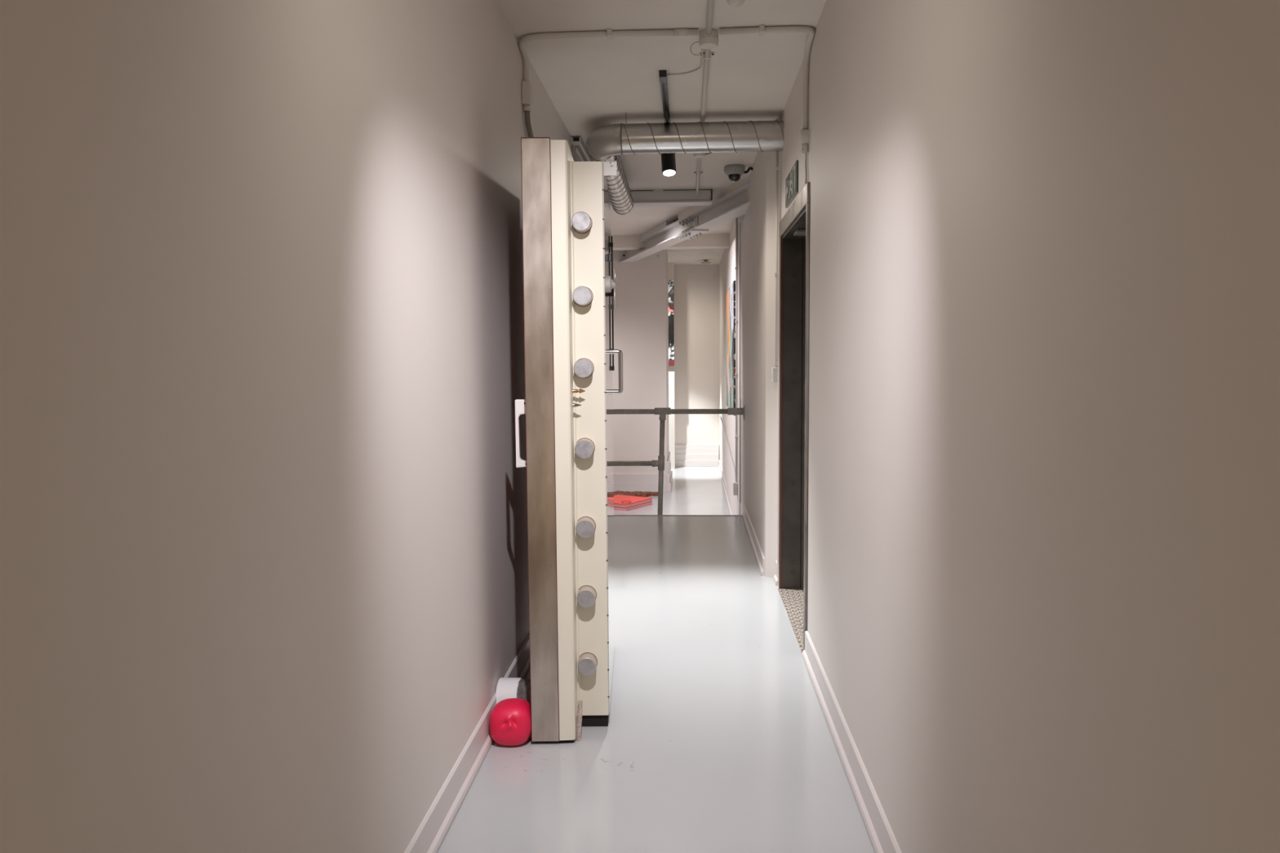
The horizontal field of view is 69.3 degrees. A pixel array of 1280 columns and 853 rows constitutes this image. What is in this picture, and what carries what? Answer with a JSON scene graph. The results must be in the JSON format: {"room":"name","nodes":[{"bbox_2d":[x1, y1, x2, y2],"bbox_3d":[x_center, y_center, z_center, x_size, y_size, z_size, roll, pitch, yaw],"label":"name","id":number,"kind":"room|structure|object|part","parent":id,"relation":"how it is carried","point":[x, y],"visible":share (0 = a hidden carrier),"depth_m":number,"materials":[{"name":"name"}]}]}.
{"room":"vault corridor","nodes":[
{"label":"vault corridor","id":0,"kind":"room"},
{"bbox_2d":[0,0,582,852],"bbox_3d":[-0.748,-0.124,1.889,0.200,2.800,12.100,0,5,3],"label":"wall","id":1,"kind":"structure","parent":0,"point":[264,580],"depth_m":1.59,"materials":[{"name":"paint"}]},
{"bbox_2d":[404,633,529,852],"bbox_3d":[-0.626,1.209,1.989,0.024,0.124,12.100,0,5,3],"label":"baseboard","id":2,"kind":"structure","parent":1,"relation":"attached to","point":[433,829],"depth_m":2.94,"materials":[{"name":"white paint"}]},
{"bbox_2d":[521,80,533,137],"bbox_3d":[-0.503,-1.190,4.290,0.040,0.740,0.227,0,5,3],"label":"conduit","id":3,"kind":"object","parent":1,"relation":"attached to","point":[526,86],"visible":0.41,"depth_m":4.17,"materials":[{"name":"white metal"}]},
{"bbox_2d":[515,137,622,742],"bbox_3d":[-0.257,0.031,3.885,0.384,2.165,1.210,0,5,0],"label":"door","id":4,"kind":"structure","parent":1,"relation":"in","point":[569,275],"depth_m":3.35,"materials":[{"name":"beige metal"}]},
{"bbox_3d":[-0.425,0.025,3.341,0.045,0.246,0.030,0,5,0],"label":"pull handle","id":5,"kind":"part","parent":4,"relation":"part of","materials":[{"name":"white paint"}]},
{"bbox_3d":[-0.355,0.029,3.859,0.099,2.148,1.160,0,5,0],"label":"plate","id":6,"kind":"part","parent":4,"relation":"part of","materials":[{"name":"silver metal"}]},
{"bbox_3d":[-0.128,0.030,3.914,0.003,2.056,0.956,0,5,0],"label":"panel","id":7,"kind":"part","parent":4,"relation":"part of","materials":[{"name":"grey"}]},
{"bbox_3d":[-0.125,-0.702,3.857,0.014,0.030,0.030,0,5,0],"label":"lock knob","id":8,"kind":"part","parent":4,"relation":"part of","materials":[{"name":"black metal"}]},
{"bbox_3d":[-0.120,-0.563,3.873,0.022,0.040,0.040,0,5,0],"label":"lock knob","id":9,"kind":"part","parent":4,"relation":"part of","materials":[{"name":"black metal"}]},
{"bbox_3d":[-0.127,-0.562,4.234,0.012,0.610,0.030,0,5,0],"label":"lock rod","id":10,"kind":"part","parent":4,"relation":"part of","materials":[{"name":"black metal"}]},
{"bbox_3d":[-0.104,-0.559,3.784,0.008,0.156,0.177,0,5,0],"label":"dial arm","id":11,"kind":"part","parent":4,"relation":"part of","materials":[{"name":"silver metal"}]},
{"bbox_3d":[-0.097,-0.212,3.590,0.061,0.172,0.018,0,5,0],"label":"grab handle","id":12,"kind":"part","parent":4,"relation":"part of","materials":[{"name":"silver metal"}]},
{"bbox_2d":[571,137,591,161],"bbox_3d":[-0.355,-1.671,6.847,0.060,0.490,1.900,0,5,3],"label":"cable trunking","id":13,"kind":"object","parent":1,"relation":"attached to","point":[579,147],"visible":0.35,"depth_m":6.04,"materials":[{"name":"white plastic"}]},
{"bbox_2d":[611,248,669,473],"bbox_3d":[-0.421,-0.790,12.738,1.600,3.200,1.260,0,5,3],"label":"wall","id":14,"kind":"structure","parent":0,"point":[641,312],"depth_m":12.08,"materials":[{"name":"paint"}]},
{"bbox_2d":[613,473,666,491],"bbox_3d":[-0.444,0.740,12.204,1.600,0.235,0.050,0,5,3],"label":"baseboard","id":15,"kind":"structure","parent":14,"relation":"attached to","point":[622,482],"depth_m":12.17,"materials":[{"name":"white paint"}]},
{"bbox_2d":[666,451,672,491],"bbox_3d":[0.411,0.609,12.755,0.050,0.395,1.260,0,5,3],"label":"baseboard","id":16,"kind":"structure","parent":14,"relation":"attached to","point":[669,473],"depth_m":12.31,"materials":[{"name":"white paint"}]},
{"bbox_2d":[436,515,875,852],"bbox_3d":[-1.486,1.519,2.110,4.292,0.500,12.200,0,5,3],"label":"floor","id":17,"kind":"structure","parent":0,"point":[717,738],"depth_m":3.35,"materials":[{"name":"paint"}]},
{"bbox_2d":[488,697,531,746],"bbox_3d":[-0.471,1.081,3.391,0.157,0.155,0.166,0,5,3],"label":"ball","id":18,"kind":"object","parent":17,"relation":"on","point":[510,720],"visible":0.92,"depth_m":3.33,"materials":[{"name":"red"}]},
{"bbox_2d":[495,677,530,704],"bbox_3d":[-0.476,1.060,3.594,0.144,0.163,0.163,0,5,3],"label":"paper roll","id":19,"kind":"object","parent":17,"relation":"on","point":[506,687],"visible":0.48,"depth_m":3.54,"materials":[{"name":"white paper"}]},
{"bbox_2d":[576,700,582,741],"bbox_3d":[-0.223,1.084,3.410,0.019,0.144,0.032,2,5,26],"label":"rod","id":20,"kind":"object","parent":17,"relation":"on","point":[580,702],"visible":1,"depth_m":3.40,"materials":[{"name":"grey metal"}]},
{"bbox_2d":[497,0,826,264],"bbox_3d":[-1.051,-1.876,5.331,4.544,0.150,19.200,0,5,3],"label":"ceiling","id":21,"kind":"structure","parent":0,"point":[592,83],"depth_m":4.53,"materials":[{"name":"paint"}]},
{"bbox_2d":[640,221,673,239],"bbox_3d":[0.195,-2.182,10.409,0.150,0.065,1.330,-2,5,-13],"label":"beam","id":22,"kind":"structure","parent":21,"relation":"attached to","point":[662,225],"depth_m":10.17,"materials":[{"name":"white paint"}]},
{"bbox_2d":[610,190,711,207],"bbox_3d":[-1.280,-1.959,8.041,3.796,0.110,0.195,0,5,3],"label":"beam","id":23,"kind":"structure","parent":21,"relation":"attached to","point":[655,197],"depth_m":7.89,"materials":[{"name":"grey metal"}]},
{"bbox_2d":[658,70,670,122],"bbox_3d":[0.158,-1.799,5.403,0.036,0.032,1.740,0,5,3],"label":"track","id":24,"kind":"object","parent":21,"relation":"attached to","point":[663,73],"visible":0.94,"depth_m":4.88,"materials":[{"name":"black metal"}]},
{"bbox_3d":[0.160,-1.803,5.443,0.032,0.029,1.660,0,5,3],"label":"rail","id":25,"kind":"part","parent":24,"relation":"part of","materials":[{"name":"black metal"}]},
{"bbox_2d":[661,153,675,176],"bbox_3d":[0.173,-1.665,5.631,0.086,0.279,0.134,-1,5,-8],"label":"spotlight","id":26,"kind":"object","parent":24,"relation":"hanging from","point":[668,161],"visible":0.6,"depth_m":5.60,"materials":[{"name":"black metal"}]},
{"bbox_2d":[519,24,814,128],"bbox_3d":[0.113,-1.527,4.100,1.288,0.372,0.297,0,5,3],"label":"conduit","id":27,"kind":"object","parent":21,"relation":"attached to","point":[762,28],"visible":0.99,"depth_m":3.97,"materials":[{"name":"white metal"}]},
{"bbox_3d":[-0.160,-1.620,4.005,0.815,0.162,0.186,1,5,17],"label":"arm","id":28,"kind":"part","parent":27,"relation":"part of","materials":[{"name":"white"}]},
{"bbox_3d":[0.551,-1.528,4.083,0.411,0.369,0.284,0,5,3],"label":"arm","id":29,"kind":"part","parent":27,"relation":"part of","materials":[{"name":"white"}]},
{"bbox_2d":[611,233,729,249],"bbox_3d":[-0.980,-2.184,11.054,4.075,0.145,0.250,0,5,3],"label":"beam","id":30,"kind":"structure","parent":21,"relation":"attached to","point":[709,241],"depth_m":10.87,"materials":[{"name":"paint"}]},
{"bbox_2d":[630,188,712,199],"bbox_3d":[-1.282,-1.963,7.961,3.800,0.091,0.015,0,5,3],"label":"gap","id":31,"kind":"structure","parent":21,"relation":"attached to","point":[711,189],"depth_m":7.87,"materials":[{"name":"grey"}]},
{"bbox_2d":[586,112,783,215],"bbox_3d":[0.308,-1.771,6.442,1.192,0.254,2.277,0,5,3],"label":"ventilation duct","id":32,"kind":"object","parent":21,"relation":"hanging from","point":[606,142],"visible":0.88,"depth_m":5.34,"materials":[{"name":"grey metal"}]},
{"bbox_2d":[666,28,718,75],"bbox_3d":[0.255,-1.684,4.285,0.144,0.086,0.665,-1,5,-9],"label":"junction box","id":33,"kind":"object","parent":21,"relation":"attached to","point":[706,41],"visible":0.99,"depth_m":3.98,"materials":[{"name":"white plastic"}]},
{"bbox_2d":[693,152,711,157],"bbox_3d":[0.461,-1.860,6.247,0.155,0.051,0.427,-2,5,-14],"label":"junction box","id":34,"kind":"object","parent":21,"relation":"attached to","point":[695,154],"visible":0.56,"depth_m":6.30,"materials":[{"name":"white plastic"}]},
{"bbox_2d":[693,0,714,195],"bbox_3d":[0.173,-1.502,1.826,0.080,0.057,12.092,0,5,3],"label":"conduit","id":35,"kind":"object","parent":21,"relation":"attached to","point":[707,54],"visible":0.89,"depth_m":4.51,"materials":[{"name":"white metal"}]},
{"bbox_2d":[700,259,711,264],"bbox_3d":[0.985,-2.461,13.865,0.156,0.070,0.156,0,5,3],"label":"ceiling detector","id":36,"kind":"object","parent":21,"relation":"attached to","point":[705,261],"visible":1,"depth_m":13.82,"materials":[{"name":"white plastic"}]},
{"bbox_2d":[724,0,745,7],"bbox_3d":[0.369,-1.645,3.566,0.104,0.052,0.104,0,5,3],"label":"sensor","id":37,"kind":"object","parent":21,"relation":"attached to","point":[735,3],"visible":1,"depth_m":3.55,"materials":[{"name":"white plastic"}]},
{"bbox_2d":[724,164,752,182],"bbox_3d":[0.720,-1.879,6.879,0.200,0.116,0.156,4,6,44],"label":"dome camera","id":38,"kind":"object","parent":21,"relation":"attached to","point":[734,171],"visible":1,"depth_m":6.85,"materials":[{"name":"grey plastic"}]},
{"bbox_2d":[667,262,675,469],"bbox_3d":[-1.138,-0.937,14.653,3.365,3.200,0.340,0,5,3],"label":"wall","id":39,"kind":"structure","parent":0,"point":[670,265],"depth_m":14.45,"materials":[{"name":"paint"}]},
{"bbox_2d":[667,280,674,365],"bbox_3d":[0.019,-1.599,14.348,1.013,1.314,0.036,0,5,3],"label":"canvas","id":40,"kind":"object","parent":39,"relation":"attached to","point":[670,282],"visible":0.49,"depth_m":14.31,"materials":[{"name":"multicoloured fabric"}]},
{"bbox_2d":[613,466,730,515],"bbox_3d":[-0.785,0.978,11.673,4.375,0.150,7.000,0,5,3],"label":"floor","id":41,"kind":"structure","parent":0,"point":[695,491],"depth_m":11.71,"materials":[{"name":"paint"}]},
{"bbox_2d":[613,494,652,511],"bbox_3d":[-0.215,0.905,11.047,0.502,0.086,0.549,3,5,34],"label":"box","id":42,"kind":"object","parent":41,"relation":"on","point":[623,503],"visible":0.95,"depth_m":10.93,"materials":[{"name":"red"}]},
{"bbox_3d":[-0.215,0.874,11.045,0.502,0.012,0.549,3,5,34],"label":"lid","id":43,"kind":"part","parent":42,"relation":"part of","materials":[{"name":"red"}]},
{"bbox_2d":[613,490,657,497],"bbox_3d":[-0.217,0.856,11.773,0.900,0.067,0.485,0,5,3],"label":"cloth","id":44,"kind":"object","parent":41,"relation":"on","point":[641,494],"visible":0.52,"depth_m":11.77,"materials":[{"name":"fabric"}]},
{"bbox_2d":[613,404,744,515],"bbox_3d":[-0.624,0.498,8.170,3.075,1.361,0.095,0,5,3],"label":"handrail","id":45,"kind":"object","parent":41,"relation":"on","point":[662,411],"visible":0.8,"depth_m":8.07,"materials":[{"name":"grey metal"}]},
{"bbox_3d":[-0.993,0.328,8.176,2.338,0.044,0.044,0,5,3],"label":"rail","id":46,"kind":"part","parent":45,"relation":"part of","materials":[{"name":"grey metal"}]},
{"bbox_3d":[0.183,0.525,8.130,0.086,1.301,0.044,0,5,3],"label":"post","id":47,"kind":"part","parent":45,"relation":"part of","materials":[{"name":"grey metal"}]},
{"bbox_3d":[-0.636,-0.129,8.121,3.060,0.050,0.044,0,5,3],"label":"rail","id":48,"kind":"part","parent":45,"relation":"part of","materials":[{"name":"grey metal"}]},
{"bbox_2d":[727,408,743,414],"bbox_3d":[0.832,-0.131,8.042,0.140,0.060,0.060,0,5,3],"label":"railing","id":49,"kind":"object","parent":45,"relation":"attached to","point":[730,411],"depth_m":8.02,"materials":[{"name":"grey metal"}]},
{"bbox_2d":[674,264,719,444],"bbox_3d":[-0.768,-0.961,14.918,4.075,3.200,0.230,0,5,3],"label":"wall","id":50,"kind":"structure","parent":0,"point":[696,286],"depth_m":14.69,"materials":[{"name":"paint"}]},
{"bbox_2d":[675,444,719,466],"bbox_3d":[0.910,0.465,14.797,0.700,0.350,0.060,0,5,3],"label":"baseboard","id":51,"kind":"structure","parent":50,"relation":"attached to","point":[686,455],"depth_m":14.78,"materials":[{"name":"white paint"}]},
{"bbox_2d":[719,151,777,577],"bbox_3d":[1.155,-0.509,10.318,0.282,3.400,9.255,0,5,3],"label":"wall","id":52,"kind":"structure","parent":0,"point":[758,394],"depth_m":6.61,"materials":[{"name":"paint"}]},
{"bbox_2d":[613,515,742,515],"bbox_3d":[-1.124,0.788,8.163,4.075,0.016,0.030,0,5,3],"label":"trim","id":53,"kind":"structure","parent":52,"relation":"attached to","point":[614,515],"depth_m":8.07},
{"bbox_2d":[618,182,750,262],"bbox_3d":[0.372,-1.994,9.630,0.178,0.189,4.951,-2,5,-13],"label":"steel beam","id":54,"kind":"structure","parent":52,"relation":"attached to","point":[735,204],"depth_m":8.85,"materials":[{"name":"white metal"}]},
{"bbox_2d":[613,249,626,260],"bbox_3d":[-0.262,-2.214,11.964,0.159,0.126,0.037,0,5,3],"label":"plate","id":55,"kind":"object","parent":54,"relation":"attached to","point":[619,255],"depth_m":11.96,"materials":[{"name":"white paint"}]},
{"bbox_2d":[640,249,665,259],"bbox_3d":[0.169,-2.212,11.941,0.306,0.115,0.037,0,5,3],"label":"plate","id":56,"kind":"object","parent":54,"relation":"attached to","point":[660,255],"depth_m":11.93,"materials":[{"name":"white paint"}]},
{"bbox_3d":[0.495,-1.956,9.106,0.178,0.143,0.630,-2,5,-13],"label":"splice plate","id":57,"kind":"part","parent":54,"relation":"part of","materials":[{"name":"white paint"}]},
{"bbox_2d":[678,175,749,219],"bbox_3d":[0.701,-2.015,8.264,0.150,0.065,2.150,-2,5,-13],"label":"beam","id":58,"kind":"structure","parent":52,"relation":"attached to","point":[744,181],"depth_m":7.93,"materials":[{"name":"metal"}]},
{"bbox_2d":[718,459,733,515],"bbox_3d":[1.079,0.853,11.423,0.024,0.110,6.680,0,5,3],"label":"baseboard","id":59,"kind":"structure","parent":52,"relation":"attached to","point":[721,471],"depth_m":12.15,"materials":[{"name":"white paint"}]},
{"bbox_2d":[719,217,737,495],"bbox_3d":[1.062,-0.938,11.648,0.044,2.755,5.750,0,5,3],"label":"conduit","id":60,"kind":"object","parent":52,"relation":"attached to","point":[735,482],"visible":0.98,"depth_m":8.82,"materials":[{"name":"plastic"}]},
{"bbox_2d":[725,280,735,415],"bbox_3d":[0.976,-0.835,9.955,0.030,1.310,1.944,0,5,3],"label":"canvas","id":61,"kind":"object","parent":52,"relation":"attached to","point":[731,293],"visible":0.91,"depth_m":9.62,"materials":[{"name":"multicoloured fabric"}]},
{"bbox_2d":[739,398,741,502],"bbox_3d":[0.911,0.222,8.403,0.012,0.950,0.022,0,5,3],"label":"cable","id":62,"kind":"object","parent":52,"relation":"attached to","point":[740,398],"visible":1,"depth_m":8.40,"materials":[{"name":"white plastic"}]},
{"bbox_2d":[742,503,764,575],"bbox_3d":[0.840,0.808,6.967,0.024,0.110,2.170,0,5,3],"label":"baseboard","id":63,"kind":"structure","parent":52,"relation":"attached to","point":[757,551],"depth_m":6.65,"materials":[{"name":"white paint"}]},
{"bbox_2d":[781,0,1279,852],"bbox_3d":[0.686,0.205,0.758,0.200,3.300,9.950,0,5,3],"label":"wall","id":64,"kind":"structure","parent":0,"point":[1043,571],"depth_m":1.41,"materials":[{"name":"paint"}]},
{"bbox_2d":[770,118,778,382],"bbox_3d":[0.814,-1.049,5.564,0.050,1.565,0.080,0,5,3],"label":"conduit","id":65,"kind":"object","parent":64,"relation":"attached to","point":[774,375],"visible":0.73,"depth_m":5.57,"materials":[{"name":"white plastic"}]},
{"bbox_2d":[773,560,778,585],"bbox_3d":[0.842,0.901,5.711,0.024,0.124,0.155,0,5,3],"label":"baseboard","id":66,"kind":"structure","parent":64,"relation":"attached to","point":[775,577],"depth_m":5.68,"materials":[{"name":"white paint"}]},
{"bbox_2d":[777,115,781,564],"bbox_3d":[0.833,-0.490,5.543,0.014,2.675,0.022,0,5,3],"label":"mini trunking","id":67,"kind":"object","parent":64,"relation":"attached to","point":[780,117],"visible":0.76,"depth_m":5.53,"materials":[{"name":"white plastic"}]},
{"bbox_2d":[785,160,798,208],"bbox_3d":[0.795,-1.267,4.864,0.012,0.155,0.520,0,5,3],"label":"exit sign","id":68,"kind":"object","parent":64,"relation":"attached to","point":[792,180],"visible":1,"depth_m":4.79,"materials":[{"name":"grey"}]},
{"bbox_2d":[778,182,810,650],"bbox_3d":[1.201,-0.178,4.894,0.812,2.400,1.900,0,5,3],"label":"door","id":69,"kind":"structure","parent":64,"relation":"in","point":[794,226],"depth_m":5.45,"materials":[{"name":"black metal"}]},
{"bbox_2d":[799,128,808,183],"bbox_3d":[0.749,-1.232,4.226,0.038,0.245,0.068,0,5,3],"label":"junction box","id":70,"kind":"object","parent":64,"relation":"attached to","point":[804,133],"visible":0.98,"depth_m":4.21,"materials":[{"name":"white"}]},
{"bbox_2d":[801,630,901,852],"bbox_3d":[0.543,1.349,0.110,0.024,0.124,8.462,0,5,3],"label":"baseboard","id":71,"kind":"structure","parent":64,"relation":"attached to","point":[882,837],"depth_m":3.06,"materials":[{"name":"white paint"}]},
{"bbox_3d":[1.218,1.275,4.990,0.800,0.488,1.260,0,5,3],"label":"floor","id":72,"kind":"structure","parent":0,"visible":0},
{"bbox_2d":[777,588,803,653],"bbox_3d":[1.179,1.025,4.944,0.770,0.014,1.175,0,5,3],"label":"threshold","id":73,"kind":"object","parent":72,"relation":"on","point":[792,599],"visible":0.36,"depth_m":5.12,"materials":[{"name":"beige carpet"}]}
]}

